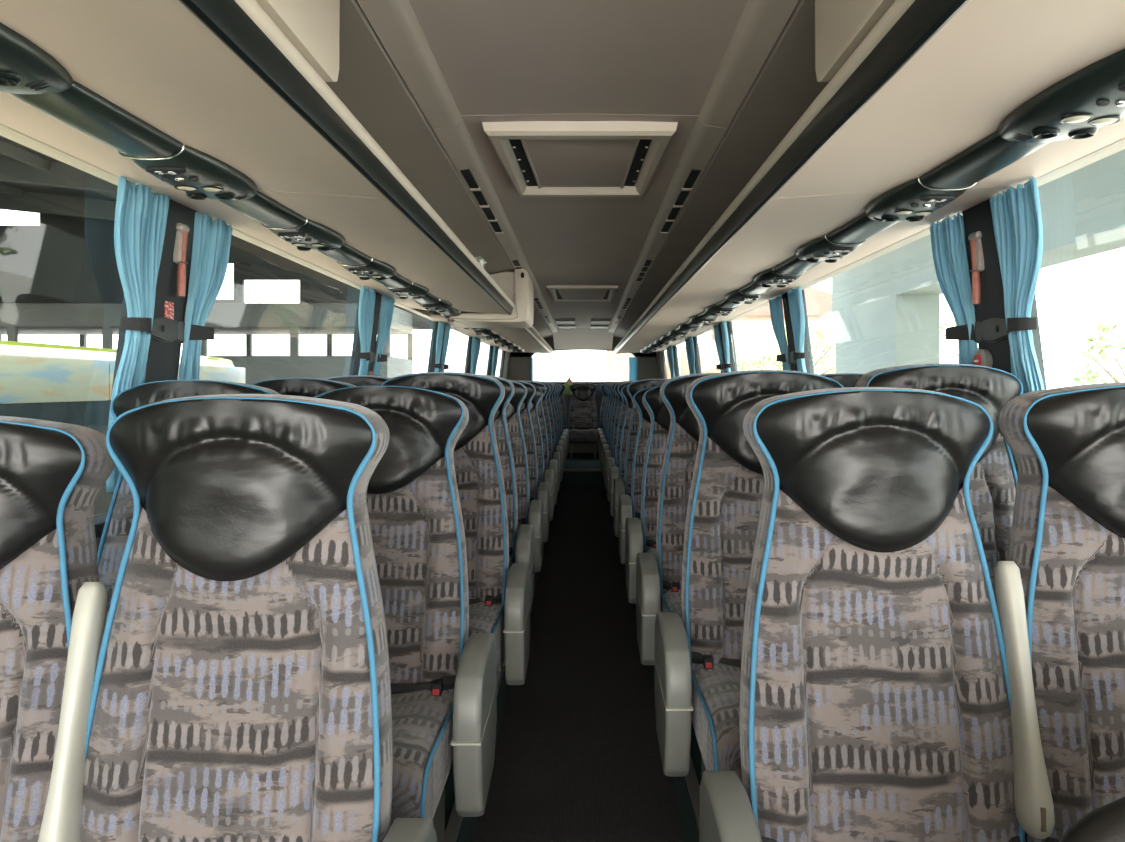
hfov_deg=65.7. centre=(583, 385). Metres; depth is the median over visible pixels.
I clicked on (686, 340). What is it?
curtain
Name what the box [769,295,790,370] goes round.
curtain
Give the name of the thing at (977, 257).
hammer
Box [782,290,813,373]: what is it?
trim
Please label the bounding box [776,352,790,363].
tieback
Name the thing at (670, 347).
curtain
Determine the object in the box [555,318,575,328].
ceiling vent
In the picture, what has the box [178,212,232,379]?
curtain
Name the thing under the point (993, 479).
passenger seat
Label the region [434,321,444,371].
curtain
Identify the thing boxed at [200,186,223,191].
reading lamp
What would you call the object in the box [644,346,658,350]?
console
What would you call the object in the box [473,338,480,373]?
curtain
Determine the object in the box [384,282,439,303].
console
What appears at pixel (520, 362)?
wall
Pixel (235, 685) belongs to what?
passenger seat
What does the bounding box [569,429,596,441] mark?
cushion
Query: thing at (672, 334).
console
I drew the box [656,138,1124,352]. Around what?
wall
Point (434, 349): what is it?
window
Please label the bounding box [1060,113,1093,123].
reading lamp
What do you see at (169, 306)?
instruction sticker
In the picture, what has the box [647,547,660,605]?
armrest
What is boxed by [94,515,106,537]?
trim
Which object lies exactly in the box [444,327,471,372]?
window
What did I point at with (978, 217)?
trim
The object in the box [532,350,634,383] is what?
window
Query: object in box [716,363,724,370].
tieback
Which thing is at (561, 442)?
passenger seat
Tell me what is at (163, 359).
trim
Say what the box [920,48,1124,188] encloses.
console
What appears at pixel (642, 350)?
console
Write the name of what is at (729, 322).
trim
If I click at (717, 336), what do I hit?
curtain
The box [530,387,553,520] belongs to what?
passenger seat
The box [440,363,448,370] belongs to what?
tieback
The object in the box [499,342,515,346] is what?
console
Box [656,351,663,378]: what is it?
trim
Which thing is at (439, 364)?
tieback
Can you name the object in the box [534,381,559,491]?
passenger seat
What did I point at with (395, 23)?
trim
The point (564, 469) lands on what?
trim
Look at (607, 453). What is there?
passenger seat
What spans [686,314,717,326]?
console
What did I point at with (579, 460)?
stairs
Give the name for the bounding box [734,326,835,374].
tree
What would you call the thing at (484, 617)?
cushion
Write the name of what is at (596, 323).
ceiling vent
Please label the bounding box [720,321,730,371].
curtain
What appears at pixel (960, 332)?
tieback
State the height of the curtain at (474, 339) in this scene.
0.758 m
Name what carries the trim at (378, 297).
attached to the wall at (98, 539)
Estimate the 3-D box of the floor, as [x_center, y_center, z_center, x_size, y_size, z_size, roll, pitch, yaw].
[-0.012,1.250,4.130,0.570,0.060,12.860,0,0,0]
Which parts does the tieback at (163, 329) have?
plate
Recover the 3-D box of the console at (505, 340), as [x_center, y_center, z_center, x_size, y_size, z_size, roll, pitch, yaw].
[-0.855,-0.461,9.043,0.174,0.052,0.771,0,0,0]
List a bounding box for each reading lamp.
[174,185,197,190]
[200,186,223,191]
[292,243,307,245]
[310,243,325,246]
[814,256,827,258]
[828,256,842,258]
[894,210,914,214]
[913,211,932,215]
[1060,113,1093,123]
[1087,116,1120,125]
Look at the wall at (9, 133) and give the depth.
2.08 m
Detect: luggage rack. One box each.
[0,0,513,314]
[430,312,552,353]
[614,0,1124,353]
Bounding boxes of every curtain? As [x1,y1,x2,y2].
[106,176,169,491]
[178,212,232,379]
[358,286,375,374]
[373,295,394,375]
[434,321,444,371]
[440,324,450,371]
[470,336,477,373]
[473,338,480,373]
[491,346,496,375]
[494,347,498,375]
[531,357,532,380]
[629,357,637,380]
[667,347,672,377]
[669,346,674,376]
[685,338,692,374]
[688,336,695,373]
[713,324,724,372]
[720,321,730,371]
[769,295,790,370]
[787,286,806,371]
[930,212,977,364]
[990,176,1043,476]
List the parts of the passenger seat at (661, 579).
aisle armrest, backrest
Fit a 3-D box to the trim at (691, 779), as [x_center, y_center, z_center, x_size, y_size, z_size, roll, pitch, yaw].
[0.289,1.059,6.780,0.028,0.022,10.640,0,0,0]
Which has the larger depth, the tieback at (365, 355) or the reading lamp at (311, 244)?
the tieback at (365, 355)
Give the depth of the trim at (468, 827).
2.34 m
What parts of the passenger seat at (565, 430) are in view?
backrest, aisle armrest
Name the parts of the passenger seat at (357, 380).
backrest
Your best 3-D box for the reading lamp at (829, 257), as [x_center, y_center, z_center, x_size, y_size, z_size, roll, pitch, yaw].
[0.862,-0.440,2.982,0.049,0.004,0.049,0,0,-9]
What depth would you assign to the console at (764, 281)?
3.73 m
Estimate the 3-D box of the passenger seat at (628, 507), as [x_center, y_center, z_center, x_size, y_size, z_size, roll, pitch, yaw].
[0.436,0.534,4.381,0.520,1.073,0.758,0,0,0]
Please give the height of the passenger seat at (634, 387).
1.115 m
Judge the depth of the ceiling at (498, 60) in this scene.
2.29 m
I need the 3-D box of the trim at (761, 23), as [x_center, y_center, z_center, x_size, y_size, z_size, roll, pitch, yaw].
[0.384,-0.811,5.650,0.088,0.098,15.895,0,0,0]
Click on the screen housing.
(517, 285)
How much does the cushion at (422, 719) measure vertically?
0.175 m
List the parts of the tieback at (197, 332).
plate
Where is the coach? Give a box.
[0,340,244,518]
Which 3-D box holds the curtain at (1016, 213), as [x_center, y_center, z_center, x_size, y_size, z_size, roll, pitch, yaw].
[1.105,-0.119,2.177,0.102,0.758,0.242,0,0,0]
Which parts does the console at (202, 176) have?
number plate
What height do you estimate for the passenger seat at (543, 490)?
1.108 m
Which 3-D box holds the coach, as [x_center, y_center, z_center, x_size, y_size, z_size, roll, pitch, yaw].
[-3.931,1.073,0.785,2.362,2.595,12.570,0,0,0]
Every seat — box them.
[0,416,114,841]
[38,394,436,841]
[97,380,280,624]
[251,378,354,396]
[313,386,496,841]
[326,375,390,385]
[381,372,529,684]
[478,374,534,670]
[506,381,542,571]
[510,380,549,541]
[523,381,557,504]
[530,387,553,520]
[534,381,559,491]
[538,381,562,481]
[549,382,565,465]
[550,382,566,459]
[550,383,563,472]
[557,383,566,431]
[557,384,567,454]
[568,383,597,457]
[597,384,607,453]
[598,382,615,458]
[599,383,608,430]
[600,383,613,463]
[601,384,614,470]
[602,381,626,478]
[604,381,629,488]
[607,381,633,500]
[610,385,632,516]
[613,379,667,536]
[618,386,656,563]
[625,385,670,610]
[636,373,718,664]
[654,370,843,781]
[699,387,1054,841]
[820,373,863,387]
[855,363,1022,604]
[998,382,1124,841]
[1059,796,1124,841]
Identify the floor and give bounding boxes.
[473,487,685,841]
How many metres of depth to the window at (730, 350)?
6.77 m
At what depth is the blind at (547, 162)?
3.07 m
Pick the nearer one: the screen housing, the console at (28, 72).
the console at (28, 72)
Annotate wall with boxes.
[0,124,510,352]
[96,537,100,551]
[508,337,658,452]
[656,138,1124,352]
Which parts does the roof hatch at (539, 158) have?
blind rail, blind rail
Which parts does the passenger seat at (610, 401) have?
aisle armrest, backrest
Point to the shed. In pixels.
(69, 257)
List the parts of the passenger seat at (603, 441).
aisle armrest, backrest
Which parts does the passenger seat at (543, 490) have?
backrest, aisle armrest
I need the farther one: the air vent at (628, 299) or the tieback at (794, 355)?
the air vent at (628, 299)
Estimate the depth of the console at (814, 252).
2.96 m
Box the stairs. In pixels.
[560,453,604,486]
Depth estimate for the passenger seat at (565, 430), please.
11.21 m
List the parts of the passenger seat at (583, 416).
leg, backrest, seat frame, leg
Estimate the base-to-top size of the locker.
0.233 m
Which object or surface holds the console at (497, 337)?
attached to the luggage rack at (529, 339)
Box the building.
[832,149,1124,373]
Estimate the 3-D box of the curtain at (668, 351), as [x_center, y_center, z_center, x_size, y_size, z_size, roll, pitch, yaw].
[1.108,-0.119,11.106,0.093,0.758,0.171,0,0,-3]
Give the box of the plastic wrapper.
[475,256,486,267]
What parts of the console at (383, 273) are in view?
number plate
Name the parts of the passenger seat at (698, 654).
aisle armrest, backrest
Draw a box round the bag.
[563,382,570,393]
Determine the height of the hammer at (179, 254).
0.202 m
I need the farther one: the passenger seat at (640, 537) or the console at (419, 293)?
the console at (419, 293)
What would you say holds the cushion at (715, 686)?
on the passenger seat at (698, 654)
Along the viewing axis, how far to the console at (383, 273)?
3.46 m
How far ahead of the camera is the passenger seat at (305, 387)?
2.77 m
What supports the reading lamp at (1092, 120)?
attached to the console at (1092, 97)
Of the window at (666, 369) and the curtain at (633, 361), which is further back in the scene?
the curtain at (633, 361)
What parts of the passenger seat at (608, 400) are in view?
aisle armrest, backrest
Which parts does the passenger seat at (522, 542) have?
backrest, leg, aisle armrest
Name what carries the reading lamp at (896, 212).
attached to the console at (910, 201)
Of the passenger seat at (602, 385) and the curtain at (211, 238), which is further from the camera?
the passenger seat at (602, 385)
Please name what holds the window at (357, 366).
in the wall at (98, 539)
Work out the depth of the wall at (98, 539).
2.11 m
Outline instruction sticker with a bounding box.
[164,301,173,319]
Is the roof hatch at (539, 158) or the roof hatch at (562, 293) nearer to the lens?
the roof hatch at (539, 158)
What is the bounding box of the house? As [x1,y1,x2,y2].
[731,287,835,374]
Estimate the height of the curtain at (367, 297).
0.758 m
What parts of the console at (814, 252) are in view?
number plate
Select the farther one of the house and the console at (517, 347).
the house
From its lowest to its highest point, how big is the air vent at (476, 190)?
0.011 m
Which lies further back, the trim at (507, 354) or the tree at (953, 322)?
the tree at (953, 322)
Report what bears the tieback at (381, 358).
attached to the wall at (98, 539)
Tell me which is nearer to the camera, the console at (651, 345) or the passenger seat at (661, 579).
the passenger seat at (661, 579)
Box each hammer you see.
[173,223,189,296]
[968,231,983,304]
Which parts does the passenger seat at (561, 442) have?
backrest, aisle armrest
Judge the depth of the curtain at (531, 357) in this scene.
13.27 m
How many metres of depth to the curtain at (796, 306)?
4.43 m
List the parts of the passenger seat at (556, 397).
backrest, aisle armrest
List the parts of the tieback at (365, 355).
plate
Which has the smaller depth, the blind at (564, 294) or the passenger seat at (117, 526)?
the passenger seat at (117, 526)
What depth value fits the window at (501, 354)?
12.07 m
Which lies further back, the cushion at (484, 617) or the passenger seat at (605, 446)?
the passenger seat at (605, 446)
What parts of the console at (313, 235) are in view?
number plate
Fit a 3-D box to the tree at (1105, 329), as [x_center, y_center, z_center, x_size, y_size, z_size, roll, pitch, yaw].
[13.199,0.231,20.801,3.400,4.287,3.206,0,0,0]
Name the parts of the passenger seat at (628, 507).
aisle armrest, backrest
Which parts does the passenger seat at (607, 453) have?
aisle armrest, backrest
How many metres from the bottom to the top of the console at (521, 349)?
0.052 m
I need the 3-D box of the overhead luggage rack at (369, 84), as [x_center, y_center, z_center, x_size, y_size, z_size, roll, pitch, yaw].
[-0.789,-0.715,5.650,0.675,0.370,15.900,0,0,0]
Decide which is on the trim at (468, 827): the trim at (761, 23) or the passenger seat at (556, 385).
the passenger seat at (556, 385)
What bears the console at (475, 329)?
attached to the luggage rack at (529, 339)
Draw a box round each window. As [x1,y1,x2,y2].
[354,336,360,374]
[431,321,438,371]
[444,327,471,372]
[476,341,493,374]
[495,349,505,376]
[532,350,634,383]
[661,349,670,378]
[672,340,689,376]
[693,328,720,373]
[726,321,733,371]
[804,340,808,372]
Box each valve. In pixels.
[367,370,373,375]
[974,349,992,367]
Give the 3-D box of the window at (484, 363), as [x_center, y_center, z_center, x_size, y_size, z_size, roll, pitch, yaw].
[-1.166,-0.071,9.970,0.080,0.863,1.780,0,0,0]
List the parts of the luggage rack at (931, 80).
underside panel, underside panel, underside panel, underside panel, underside panel, underside panel, underside panel, underside panel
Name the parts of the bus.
window post, window post, window post, window post, window post, window post, window post, window post, window post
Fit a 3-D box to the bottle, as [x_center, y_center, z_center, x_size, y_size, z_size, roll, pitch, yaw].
[-0.222,-0.005,13.180,0.100,0.250,0.100,0,0,0]
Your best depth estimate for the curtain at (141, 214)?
2.19 m
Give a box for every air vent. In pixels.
[460,169,502,233]
[512,260,520,268]
[534,298,542,308]
[622,298,630,308]
[636,260,651,281]
[660,169,700,233]
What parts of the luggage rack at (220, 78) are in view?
underside panel, underside panel, underside panel, underside panel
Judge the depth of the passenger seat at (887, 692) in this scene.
1.37 m
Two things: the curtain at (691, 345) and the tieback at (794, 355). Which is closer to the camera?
the tieback at (794, 355)
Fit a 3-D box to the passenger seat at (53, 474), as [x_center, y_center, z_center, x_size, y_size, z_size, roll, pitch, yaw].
[-0.934,0.581,1.094,0.432,1.077,0.644,0,0,0]
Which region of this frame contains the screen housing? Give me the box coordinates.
[449,268,533,327]
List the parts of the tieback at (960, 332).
plate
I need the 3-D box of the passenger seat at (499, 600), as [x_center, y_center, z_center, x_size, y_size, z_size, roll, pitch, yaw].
[-0.430,0.512,2.587,0.520,1.115,0.610,0,0,0]
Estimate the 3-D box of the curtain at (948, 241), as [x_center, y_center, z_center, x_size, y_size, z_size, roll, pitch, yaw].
[1.108,-0.119,2.593,0.093,0.758,0.218,0,0,-3]
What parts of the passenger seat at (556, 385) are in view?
backrest, aisle armrest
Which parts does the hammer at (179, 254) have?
handle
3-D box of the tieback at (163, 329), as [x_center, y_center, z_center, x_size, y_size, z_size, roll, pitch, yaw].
[-1.139,-0.156,2.303,0.051,0.074,0.285,0,0,-7]
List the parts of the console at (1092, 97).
number plate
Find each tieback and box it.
[122,317,177,341]
[174,322,213,343]
[359,351,372,363]
[372,352,386,363]
[434,363,440,370]
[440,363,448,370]
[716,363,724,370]
[724,363,730,370]
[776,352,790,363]
[790,351,804,363]
[946,322,984,343]
[982,317,1036,341]
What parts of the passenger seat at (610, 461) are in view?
aisle armrest, backrest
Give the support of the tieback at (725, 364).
attached to the wall
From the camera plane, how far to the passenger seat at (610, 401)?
9.84 m
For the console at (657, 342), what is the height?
0.052 m
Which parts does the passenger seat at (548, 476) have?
backrest, aisle armrest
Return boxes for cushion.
[390,689,453,826]
[468,602,503,665]
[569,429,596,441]
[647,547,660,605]
[661,589,681,618]
[691,663,741,781]
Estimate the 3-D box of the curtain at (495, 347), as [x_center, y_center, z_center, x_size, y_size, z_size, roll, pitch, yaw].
[-1.132,-0.119,10.797,0.095,0.758,0.161,0,0,0]
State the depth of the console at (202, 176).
1.93 m
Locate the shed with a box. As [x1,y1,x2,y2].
[0,135,433,329]
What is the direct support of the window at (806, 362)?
in the wall
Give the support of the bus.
on the ground
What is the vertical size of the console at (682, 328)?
0.052 m
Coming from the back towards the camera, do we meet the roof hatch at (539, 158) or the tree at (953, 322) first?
the tree at (953, 322)
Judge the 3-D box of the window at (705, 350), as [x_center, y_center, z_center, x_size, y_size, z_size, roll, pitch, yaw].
[1.142,-0.071,7.940,0.080,0.863,1.840,0,0,0]
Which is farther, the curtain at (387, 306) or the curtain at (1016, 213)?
the curtain at (387, 306)
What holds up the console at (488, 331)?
attached to the luggage rack at (529, 339)
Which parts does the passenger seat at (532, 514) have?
backrest, aisle armrest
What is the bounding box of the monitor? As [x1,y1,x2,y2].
[256,0,339,81]
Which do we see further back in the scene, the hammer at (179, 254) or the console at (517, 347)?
the console at (517, 347)
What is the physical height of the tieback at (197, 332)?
0.068 m
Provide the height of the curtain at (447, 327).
0.758 m
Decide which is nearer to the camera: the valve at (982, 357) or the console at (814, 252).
the valve at (982, 357)
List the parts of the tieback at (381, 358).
plate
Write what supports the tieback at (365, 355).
attached to the wall at (98, 539)
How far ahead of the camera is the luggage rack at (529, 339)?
8.54 m
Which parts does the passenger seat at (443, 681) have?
backrest, leg, seat frame, aisle armrest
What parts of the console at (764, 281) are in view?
number plate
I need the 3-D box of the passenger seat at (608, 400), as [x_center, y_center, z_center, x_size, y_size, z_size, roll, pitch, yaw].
[0.436,0.511,10.475,0.520,1.118,0.627,0,0,0]
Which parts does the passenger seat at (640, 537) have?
aisle armrest, backrest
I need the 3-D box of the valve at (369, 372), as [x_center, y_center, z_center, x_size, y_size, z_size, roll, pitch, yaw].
[-1.147,-0.050,4.660,0.034,0.068,0.068,0,0,0]
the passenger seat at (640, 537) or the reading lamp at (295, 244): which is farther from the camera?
the passenger seat at (640, 537)
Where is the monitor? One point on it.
(312, 26)
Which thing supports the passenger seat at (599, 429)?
on the trim at (688, 820)
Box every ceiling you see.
[409,0,747,328]
[553,329,613,349]
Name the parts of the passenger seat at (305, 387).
backrest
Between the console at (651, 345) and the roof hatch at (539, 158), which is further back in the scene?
the console at (651, 345)
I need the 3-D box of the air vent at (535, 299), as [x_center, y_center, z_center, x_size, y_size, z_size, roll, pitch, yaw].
[-0.422,-0.764,8.096,0.038,0.011,0.992,0,0,0]
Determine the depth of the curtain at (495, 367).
11.03 m
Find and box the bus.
[0,303,412,384]
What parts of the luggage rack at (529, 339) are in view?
underside panel, underside panel, underside panel, underside panel, underside panel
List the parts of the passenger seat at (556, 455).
backrest, aisle armrest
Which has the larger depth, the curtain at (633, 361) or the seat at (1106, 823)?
the curtain at (633, 361)
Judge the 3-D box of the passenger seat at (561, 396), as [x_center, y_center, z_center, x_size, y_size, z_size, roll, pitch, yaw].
[-0.464,0.488,12.447,0.432,1.064,0.610,0,0,0]
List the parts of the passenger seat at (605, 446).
aisle armrest, backrest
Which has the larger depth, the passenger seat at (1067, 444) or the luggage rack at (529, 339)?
the luggage rack at (529, 339)
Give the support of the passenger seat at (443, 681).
on the trim at (468, 827)
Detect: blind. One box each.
[524,139,635,186]
[559,289,605,299]
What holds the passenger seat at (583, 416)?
on the stairs
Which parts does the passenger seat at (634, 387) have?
aisle armrest, backrest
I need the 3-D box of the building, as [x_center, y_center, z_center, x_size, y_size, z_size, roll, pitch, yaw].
[4.638,-0.165,2.300,5.500,5.070,20.600,0,0,0]
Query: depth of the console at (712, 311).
5.26 m
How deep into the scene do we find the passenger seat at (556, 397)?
10.46 m
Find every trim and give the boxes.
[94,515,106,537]
[112,199,196,496]
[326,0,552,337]
[349,290,381,375]
[357,0,557,332]
[427,321,445,371]
[445,492,557,841]
[445,656,504,841]
[502,351,510,378]
[563,394,602,396]
[564,469,600,470]
[608,0,798,332]
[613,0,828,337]
[624,564,700,841]
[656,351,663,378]
[685,755,699,830]
[719,321,737,372]
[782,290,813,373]
[962,199,1045,389]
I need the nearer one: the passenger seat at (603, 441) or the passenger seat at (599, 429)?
the passenger seat at (603, 441)
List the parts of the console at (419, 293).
number plate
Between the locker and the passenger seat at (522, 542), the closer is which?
the locker
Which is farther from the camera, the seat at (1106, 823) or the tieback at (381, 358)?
the tieback at (381, 358)
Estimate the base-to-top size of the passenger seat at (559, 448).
1.119 m
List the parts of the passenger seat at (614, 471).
aisle armrest, backrest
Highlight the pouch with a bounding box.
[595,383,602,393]
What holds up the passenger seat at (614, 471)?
on the trim at (688, 820)
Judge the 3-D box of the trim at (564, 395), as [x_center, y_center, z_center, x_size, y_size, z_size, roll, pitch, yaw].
[-0.012,0.140,13.125,2.200,0.040,0.350,0,0,0]
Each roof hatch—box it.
[482,121,677,196]
[547,285,617,301]
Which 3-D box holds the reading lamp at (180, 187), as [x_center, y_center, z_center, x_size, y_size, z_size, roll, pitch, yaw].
[-0.882,-0.440,1.930,0.049,0.004,0.049,0,0,-9]
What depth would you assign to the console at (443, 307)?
4.99 m
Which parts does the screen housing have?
panel, panel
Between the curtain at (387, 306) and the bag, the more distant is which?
the bag
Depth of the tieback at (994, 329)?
2.32 m
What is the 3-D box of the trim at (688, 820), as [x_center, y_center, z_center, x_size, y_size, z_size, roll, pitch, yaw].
[0.711,1.175,5.650,0.875,0.210,15.900,0,0,0]
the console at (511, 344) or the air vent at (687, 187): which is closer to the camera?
the air vent at (687, 187)
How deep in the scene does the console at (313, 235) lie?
2.69 m
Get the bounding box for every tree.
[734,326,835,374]
[940,320,978,363]
[1073,313,1124,384]
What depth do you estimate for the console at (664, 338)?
8.29 m
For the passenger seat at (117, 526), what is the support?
on the trim at (468, 827)
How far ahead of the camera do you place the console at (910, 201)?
2.20 m
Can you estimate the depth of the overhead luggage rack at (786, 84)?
2.65 m
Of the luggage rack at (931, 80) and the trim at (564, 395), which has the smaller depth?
the luggage rack at (931, 80)
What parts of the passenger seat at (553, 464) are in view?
backrest, aisle armrest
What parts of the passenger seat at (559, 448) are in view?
backrest, aisle armrest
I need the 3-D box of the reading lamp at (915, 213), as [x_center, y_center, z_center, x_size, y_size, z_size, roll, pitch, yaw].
[0.862,-0.440,2.212,0.049,0.004,0.049,0,0,-9]
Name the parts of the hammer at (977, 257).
handle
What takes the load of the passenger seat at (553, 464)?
on the trim at (468, 827)
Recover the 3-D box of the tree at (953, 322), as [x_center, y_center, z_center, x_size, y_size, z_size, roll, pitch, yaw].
[21.024,-0.624,47.071,6.774,5.995,7.440,0,0,0]
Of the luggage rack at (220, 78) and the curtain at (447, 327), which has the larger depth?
the curtain at (447, 327)
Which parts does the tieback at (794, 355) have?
plate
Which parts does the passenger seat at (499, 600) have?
backrest, aisle armrest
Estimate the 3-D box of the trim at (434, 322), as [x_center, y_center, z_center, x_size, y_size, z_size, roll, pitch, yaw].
[-1.174,-0.071,6.900,0.127,0.863,0.240,0,0,0]
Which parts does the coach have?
belt trim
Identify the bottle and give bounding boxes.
[566,377,572,393]
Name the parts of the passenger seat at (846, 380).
backrest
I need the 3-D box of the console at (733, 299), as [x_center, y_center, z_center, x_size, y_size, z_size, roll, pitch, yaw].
[0.831,-0.461,4.693,0.174,0.052,0.771,0,0,0]
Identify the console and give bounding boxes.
[0,22,182,157]
[116,144,306,227]
[261,219,371,265]
[337,258,411,288]
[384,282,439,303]
[416,299,459,314]
[439,311,467,322]
[464,328,485,330]
[471,328,495,335]
[482,333,503,340]
[491,338,509,343]
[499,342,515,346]
[505,345,520,349]
[511,348,524,351]
[640,349,652,352]
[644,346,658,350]
[648,343,663,347]
[653,339,671,344]
[659,335,679,341]
[666,329,689,337]
[675,323,701,332]
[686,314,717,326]
[699,304,737,318]
[716,289,764,307]
[740,268,805,294]
[774,235,865,274]
[827,177,975,243]
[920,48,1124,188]
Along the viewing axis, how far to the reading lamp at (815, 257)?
2.96 m
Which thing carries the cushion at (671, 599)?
on the passenger seat at (661, 579)
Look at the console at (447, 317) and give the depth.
5.63 m
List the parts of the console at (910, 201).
number plate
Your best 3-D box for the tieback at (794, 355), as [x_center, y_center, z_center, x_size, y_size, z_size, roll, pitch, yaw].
[1.115,-0.156,4.573,0.051,0.074,0.285,0,0,7]
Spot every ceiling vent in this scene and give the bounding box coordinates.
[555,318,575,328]
[590,318,610,328]
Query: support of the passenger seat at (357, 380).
on the trim at (468, 827)
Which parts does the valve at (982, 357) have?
red knob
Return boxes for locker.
[815,0,894,81]
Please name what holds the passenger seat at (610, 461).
on the trim at (688, 820)
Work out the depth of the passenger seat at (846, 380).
2.91 m
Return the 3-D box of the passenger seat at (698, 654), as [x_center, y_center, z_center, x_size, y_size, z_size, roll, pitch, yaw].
[0.436,0.515,2.001,0.520,1.111,0.618,0,0,0]
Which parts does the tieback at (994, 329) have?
plate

